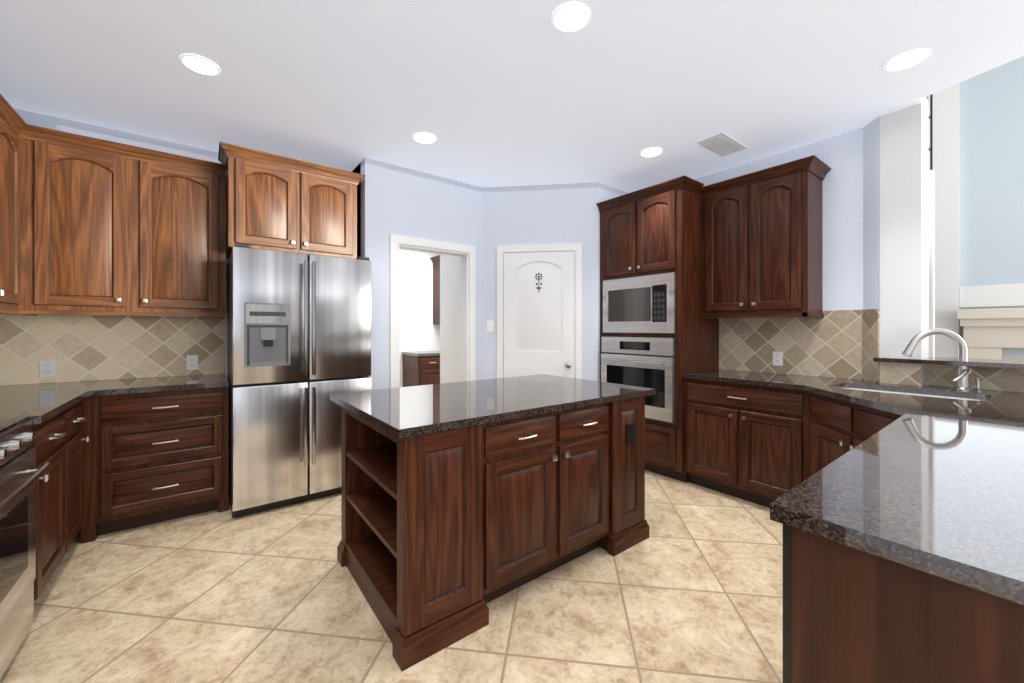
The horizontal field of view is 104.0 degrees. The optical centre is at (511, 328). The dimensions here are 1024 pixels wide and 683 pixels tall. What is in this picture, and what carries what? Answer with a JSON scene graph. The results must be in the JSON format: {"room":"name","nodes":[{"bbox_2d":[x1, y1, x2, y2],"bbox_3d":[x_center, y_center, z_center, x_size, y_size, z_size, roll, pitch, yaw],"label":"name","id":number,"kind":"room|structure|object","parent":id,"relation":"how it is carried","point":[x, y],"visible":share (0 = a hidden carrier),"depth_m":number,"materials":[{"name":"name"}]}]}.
{"room":"kitchen","nodes":[
{"label":"kitchen","id":0,"kind":"room"},
{"bbox_2d":[14,108,228,384],"bbox_3d":[-2.584,-0.085,3.261,2.290,2.750,0.120,0,0,-37],"label":"wall","id":1,"kind":"structure","parent":0,"point":[57,123],"depth_m":2.95,"materials":[{"name":"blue paint"}]},
{"bbox_2d":[28,133,139,315],"bbox_3d":[-2.877,-0.657,2.739,0.445,1.075,0.348,0,0,-37],"label":"upper cabinet","id":2,"kind":"object","parent":1,"relation":"attached to","point":[94,226],"depth_m":2.59,"materials":[{"name":"brown wood"}]},
{"bbox_2d":[0,313,225,385],"bbox_3d":[-2.907,0.115,2.931,1.315,0.509,0.010,0,0,-37],"label":"backsplash","id":3,"kind":"structure","parent":1,"relation":"attached to","point":[85,347],"depth_m":2.90,"materials":[{"name":"tile"}]},
{"bbox_2d":[40,360,55,376],"bbox_3d":[-3.161,0.268,2.723,0.072,0.116,0.009,0,0,-37],"label":"electrical outlet","id":4,"kind":"object","parent":3,"relation":"attached to","point":[47,368],"visible":1,"depth_m":2.72,"materials":[{"name":"white plastic"}]},
{"bbox_2d":[187,355,197,369],"bbox_3d":[-2.550,0.268,3.192,0.072,0.116,0.009,0,0,-37],"label":"electrical outlet","id":5,"kind":"object","parent":3,"relation":"attached to","point":[192,362],"visible":1,"depth_m":3.19,"materials":[{"name":"white plastic"}]},
{"bbox_2d":[136,153,219,316],"bbox_3d":[-2.512,-0.657,3.019,0.475,1.075,0.348,0,0,-37],"label":"upper cabinet","id":6,"kind":"object","parent":1,"relation":"attached to","point":[178,202],"depth_m":2.88,"materials":[{"name":"brown wood"}]},
{"bbox_2d":[224,149,359,260],"bbox_3d":[-1.842,-0.915,3.344,0.883,0.661,0.648,0,0,-37],"label":"upper cabinet","id":7,"kind":"object","parent":1,"relation":"attached to","point":[284,206],"depth_m":3.05,"materials":[{"name":"brown wood"}]},
{"bbox_2d":[352,164,360,256],"bbox_3d":[-2.079,-0.085,4.581,0.120,2.750,2.640,0,0,-37],"label":"wall","id":8,"kind":"structure","parent":0,"point":[358,190],"depth_m":3.55,"materials":[{"name":"blue paint"}]},
{"bbox_2d":[0,470,782,682],"bbox_3d":[1.456,1.320,3.260,9.300,0.060,11.200,0,0,-37],"label":"floor","id":9,"kind":"structure","parent":0,"point":[689,589],"depth_m":1.83,"materials":[{"name":"tile"}]},
{"bbox_2d":[0,417,50,678],"bbox_3d":[-2.013,0.829,1.226,0.678,0.922,0.754,0,0,-37],"label":"range","id":10,"kind":"object","parent":9,"relation":"on","point":[20,474],"visible":1,"depth_m":1.53,"materials":[{"name":"grey metal"}]},
{"bbox_2d":[28,405,228,601],"bbox_3d":[-2.459,0.847,2.322,1.340,0.885,1.518,0,0,-37],"label":"base cabinet","id":11,"kind":"object","parent":9,"relation":"on","point":[120,454],"depth_m":2.51,"materials":[{"name":"brown wood"}]},
{"bbox_2d":[0,373,228,420],"bbox_3d":[-2.459,0.387,2.322,1.340,0.034,1.518,0,0,-37],"label":"countertop","id":12,"kind":"structure","parent":11,"relation":"on","point":[48,401],"depth_m":2.52,"materials":[{"name":"grey stone"}]},
{"bbox_2d":[227,243,370,517],"bbox_3d":[-1.728,0.356,3.250,0.924,1.867,0.880,0,0,-37],"label":"refrigerator","id":13,"kind":"object","parent":9,"relation":"on","point":[298,339],"visible":0.98,"depth_m":2.89,"materials":[{"name":"grey metal"}]},
{"bbox_2d":[403,354,439,386],"bbox_3d":[-1.421,0.850,6.396,0.432,0.880,0.618,0,0,-37],"label":"base cabinet","id":14,"kind":"object","parent":9,"relation":"on","point":[421,368],"depth_m":6.17,"materials":[{"name":"brown wood"}]},
{"bbox_2d":[401,350,439,357],"bbox_3d":[-0.926,0.389,6.767,1.710,0.039,0.633,0,0,-37],"label":"countertop","id":15,"kind":"structure","parent":14,"relation":"on","point":[416,354],"depth_m":6.18,"materials":[{"name":"white stone"}]},
{"bbox_2d":[337,394,653,670],"bbox_3d":[-0.060,0.847,2.354,1.596,0.885,0.937,0,0,-37],"label":"kitchen island","id":16,"kind":"object","parent":9,"relation":"on","point":[463,503],"depth_m":1.88,"materials":[{"name":"brown wood"}]},
{"bbox_2d":[330,374,654,437],"bbox_3d":[-0.077,0.387,2.376,1.640,0.034,1.025,0,0,-37],"label":"island countertop","id":17,"kind":"structure","parent":16,"relation":"on","point":[411,411],"depth_m":2.07,"materials":[{"name":"grey stone"}]},
{"bbox_2d":[596,175,718,482],"bbox_3d":[1.370,0.024,3.793,0.764,2.533,0.919,0,0,-37],"label":"tall cabinet","id":18,"kind":"object","parent":9,"relation":"on","point":[659,335],"visible":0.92,"depth_m":3.49,"materials":[{"name":"brown wood"}]},
{"bbox_2d":[783,525,1023,682],"bbox_3d":[1.024,0.847,0.794,0.658,0.885,0.653,0,0,-37],"label":"base cabinet","id":19,"kind":"object","parent":9,"relation":"on","point":[849,616],"depth_m":0.72,"materials":[{"name":"brown wood"}]},
{"bbox_2d":[682,369,1023,608],"bbox_3d":[1.444,0.387,2.001,2.828,0.034,2.117,0,0,-37],"label":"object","id":20,"kind":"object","parent":19,"relation":"on","point":[932,486],"depth_m":1.28,"materials":[{"name":"grey stone"}]},
{"bbox_2d":[838,385,985,400],"bbox_3d":[2.368,0.508,2.409,0.430,0.233,0.690,0,0,-37],"label":"sink","id":21,"kind":"object","parent":20,"relation":"in","point":[839,386],"depth_m":2.51,"materials":[{"name":"silver metal"}]},
{"bbox_2d":[902,328,971,390],"bbox_3d":[2.626,0.182,2.477,0.184,0.373,0.288,0,0,-37],"label":"faucet","id":22,"kind":"object","parent":20,"relation":"on","point":[961,380],"visible":0.98,"depth_m":2.43,"materials":[{"name":"silver metal"}]},
{"bbox_2d":[974,378,982,390],"bbox_3d":[2.773,0.331,2.380,0.068,0.077,0.036,0,0,-37],"label":"soap dispenser","id":23,"kind":"object","parent":20,"relation":"on","point":[978,384],"visible":1,"depth_m":2.38,"materials":[{"name":"silver metal"}]},
{"bbox_2d":[400,249,435,386],"bbox_3d":[-1.665,-0.085,6.663,3.310,2.750,0.140,0,0,-37],"label":"wall","id":24,"kind":"structure","parent":0,"point":[420,330],"depth_m":6.66,"materials":[{"name":"white paint"}]},
{"bbox_2d":[430,255,439,323],"bbox_3d":[-0.802,-0.644,7.021,1.204,1.128,0.384,0,0,-37],"label":"upper cabinet","id":25,"kind":"object","parent":24,"relation":"attached to","point":[436,288],"visible":0.02,"depth_m":6.73,"materials":[{"name":"brown wood"}]},
{"bbox_2d":[353,157,482,389],"bbox_3d":[-0.949,-0.085,4.037,1.250,2.750,0.640,0,0,-37],"label":"wall","id":26,"kind":"structure","parent":0,"point":[399,200],"depth_m":3.60,"materials":[{"name":"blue paint"}]},
{"bbox_2d":[390,234,475,387],"bbox_3d":[-0.764,0.228,3.846,0.880,2.125,0.148,0,0,-37],"label":"trim","id":27,"kind":"structure","parent":26,"relation":"attached to","point":[466,254],"depth_m":3.94,"materials":[{"name":"white wood"}]},
{"bbox_2d":[436,254,443,383],"bbox_3d":[0.024,-0.085,5.414,2.150,2.750,0.120,0,0,-37],"label":"wall","id":28,"kind":"structure","parent":0,"point":[439,327],"depth_m":4.78,"materials":[{"name":"white paint"}]},
{"bbox_2d":[444,255,459,382],"bbox_3d":[-0.546,-0.085,4.490,0.120,2.750,0.630,0,0,-37],"label":"wall","id":29,"kind":"structure","parent":0,"point":[451,263],"depth_m":4.58,"materials":[{"name":"white paint"}]},
{"bbox_2d":[0,0,1023,192],"bbox_3d":[0.180,-1.510,1.777,5.470,0.100,10.400,0,0,-37],"label":"ceiling","id":30,"kind":"structure","parent":0,"point":[496,93],"depth_m":2.29,"materials":[{"name":"white paint"}]},
{"bbox_2d":[179,54,220,75],"bbox_3d":[-1.720,-1.456,2.209,0.180,0.008,0.180,0,0,-37],"label":"recessed light","id":31,"kind":"object","parent":30,"relation":"in","point":[200,64],"visible":1,"depth_m":2.20,"materials":[{"name":"white"}]},
{"bbox_2d":[412,132,436,143],"bbox_3d":[-0.668,-1.456,3.055,0.180,0.008,0.180,0,0,-37],"label":"recessed light","id":32,"kind":"object","parent":30,"relation":"in","point":[424,138],"visible":1,"depth_m":3.04,"materials":[{"name":"white"}]},
{"bbox_2d":[552,2,589,32],"bbox_3d":[0.275,-1.456,1.875,0.180,0.008,0.180,0,0,-37],"label":"recessed light","id":33,"kind":"object","parent":30,"relation":"in","point":[570,17],"visible":1,"depth_m":1.87,"materials":[{"name":"white"}]},
{"bbox_2d":[640,147,662,156],"bbox_3d":[1.148,-1.456,3.301,0.180,0.008,0.180,0,0,-37],"label":"recessed light","id":34,"kind":"object","parent":30,"relation":"in","point":[652,152],"visible":1,"depth_m":3.29,"materials":[{"name":"white"}]},
{"bbox_2d":[696,132,746,156],"bbox_3d":[1.665,-1.454,3.168,0.420,0.010,0.200,0,0,-37],"label":"ceiling vent","id":35,"kind":"object","parent":30,"relation":"in","point":[721,144],"visible":1,"depth_m":3.14,"materials":[{"name":"white metal"}]},
{"bbox_2d":[884,49,929,71],"bbox_3d":[2.140,-1.456,2.172,0.180,0.008,0.180,0,0,-37],"label":"recessed light","id":36,"kind":"object","parent":30,"relation":"in","point":[906,60],"visible":1,"depth_m":2.16,"materials":[{"name":"white"}]},
{"bbox_2d":[483,182,597,380],"bbox_3d":[0.285,-0.085,4.117,1.160,2.750,0.120,0,0,7],"label":"wall","id":37,"kind":"structure","parent":0,"point":[543,214],"depth_m":4.05,"materials":[{"name":"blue paint"}]},
{"bbox_2d":[487,320,493,331],"bbox_3d":[-0.224,-0.030,4.118,0.072,0.116,0.008,0,0,7],"label":"light switch","id":38,"kind":"object","parent":37,"relation":"attached to","point":[490,325],"visible":1,"depth_m":4.12,"materials":[{"name":"white plastic"}]},
{"bbox_2d":[497,244,581,378],"bbox_3d":[0.271,0.220,4.049,0.620,2.140,0.620,0,0,-37],"label":"door","id":39,"kind":"structure","parent":37,"relation":"attached to","point":[542,310],"depth_m":4.04,"materials":[{"name":"white wood"}]},
{"bbox_2d":[598,183,627,381],"bbox_3d":[1.133,-0.085,4.273,0.800,2.750,0.120,0,0,-37],"label":"wall","id":40,"kind":"structure","parent":0,"point":[605,192],"depth_m":4.00,"materials":[{"name":"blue paint"}]},
{"bbox_2d":[694,116,879,382],"bbox_3d":[2.005,-0.085,3.605,0.230,2.750,2.000,0,0,-37],"label":"wall","id":41,"kind":"structure","parent":0,"point":[851,230],"depth_m":2.96,"materials":[{"name":"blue paint"}]},
{"bbox_2d":[700,155,830,318],"bbox_3d":[2.023,-0.656,3.257,0.384,1.133,0.832,0,0,-37],"label":"upper cabinet","id":42,"kind":"object","parent":41,"relation":"attached to","point":[761,243],"visible":1,"depth_m":3.09,"materials":[{"name":"brown wood"}]},
{"bbox_2d":[719,309,1023,392],"bbox_3d":[3.143,0.115,2.015,0.120,0.509,4.170,0,0,-37],"label":"backsplash","id":43,"kind":"structure","parent":41,"relation":"attached to","point":[844,344],"depth_m":3.04,"materials":[{"name":"tile"}]},
{"bbox_2d":[773,351,782,365],"bbox_3d":[2.202,0.245,3.315,0.009,0.116,0.072,0,0,-37],"label":"electrical outlet","id":44,"kind":"object","parent":43,"relation":"attached to","point":[777,358],"visible":1,"depth_m":3.31,"materials":[{"name":"white plastic"}]},
{"bbox_2d":[880,103,928,385],"bbox_3d":[2.698,-0.085,2.751,0.290,2.750,0.200,0,0,-37],"label":"column","id":45,"kind":"structure","parent":0,"point":[904,226],"depth_m":2.66,"materials":[{"name":"white paint"}]},
{"bbox_2d":[929,170,934,356],"bbox_3d":[3.130,-0.085,4.709,0.120,2.750,2.540,0,0,-37],"label":"wall","id":46,"kind":"structure","parent":0,"point":[931,259],"depth_m":3.68,"materials":[{"name":"white paint"}]},
{"bbox_2d":[929,94,932,169],"bbox_3d":[3.126,-1.980,4.706,0.050,1.039,2.540,0,0,-37],"label":"stair railing","id":47,"kind":"object","parent":46,"relation":"on","point":[931,132],"depth_m":3.71,"materials":[{"name":"black metal"}]},
{"bbox_2d":[926,56,1023,359],"bbox_3d":[4.320,-1.510,5.458,0.120,5.600,11.200,0,0,-37],"label":"wall","id":48,"kind":"structure","parent":0,"point":[991,176],"depth_m":4.27,"materials":[{"name":"blue paint"}]},
{"bbox_2d":[928,83,1023,357],"bbox_3d":[5.393,-1.510,3.911,0.059,5.600,1.840,0,0,-37],"label":"trim","id":49,"kind":"structure","parent":48,"relation":"attached to","point":[952,296],"depth_m":4.49,"materials":[{"name":"white"}]},
{"bbox_2d":[957,308,1023,359],"bbox_3d":[5.402,0.540,3.701,0.298,1.500,1.695,0,0,-37],"label":"mantel","id":50,"kind":"object","parent":48,"relation":"attached to","point":[989,333],"visible":0.59,"depth_m":4.16,"materials":[{"name":"white wood"}]},
{"bbox_3d":[-1.105,-0.085,-0.646,0.120,2.750,8.120,0,0,-37],"label":"wall","id":51,"kind":"structure","parent":0,"visible":0},
{"bbox_2d":[0,105,23,312],"bbox_3d":[-2.844,-0.657,1.984,0.318,1.075,0.900,0,0,-37],"label":"upper cabinet","id":52,"kind":"object","parent":51,"relation":"attached to","point":[11,135],"depth_m":2.32,"materials":[{"name":"brown wood"}]},
{"bbox_3d":[4.100,0.756,0.965,0.120,1.069,4.340,0,0,-37],"label":"wall","id":53,"kind":"structure","parent":0,"visible":0},
{"bbox_2d":[873,357,1023,368],"bbox_3d":[3.997,0.207,1.025,0.410,0.026,4.560,0,0,-37],"label":"countertop","id":54,"kind":"structure","parent":53,"relation":"on","point":[1018,364],"depth_m":2.46,"materials":[{"name":"stone"}]}
]}

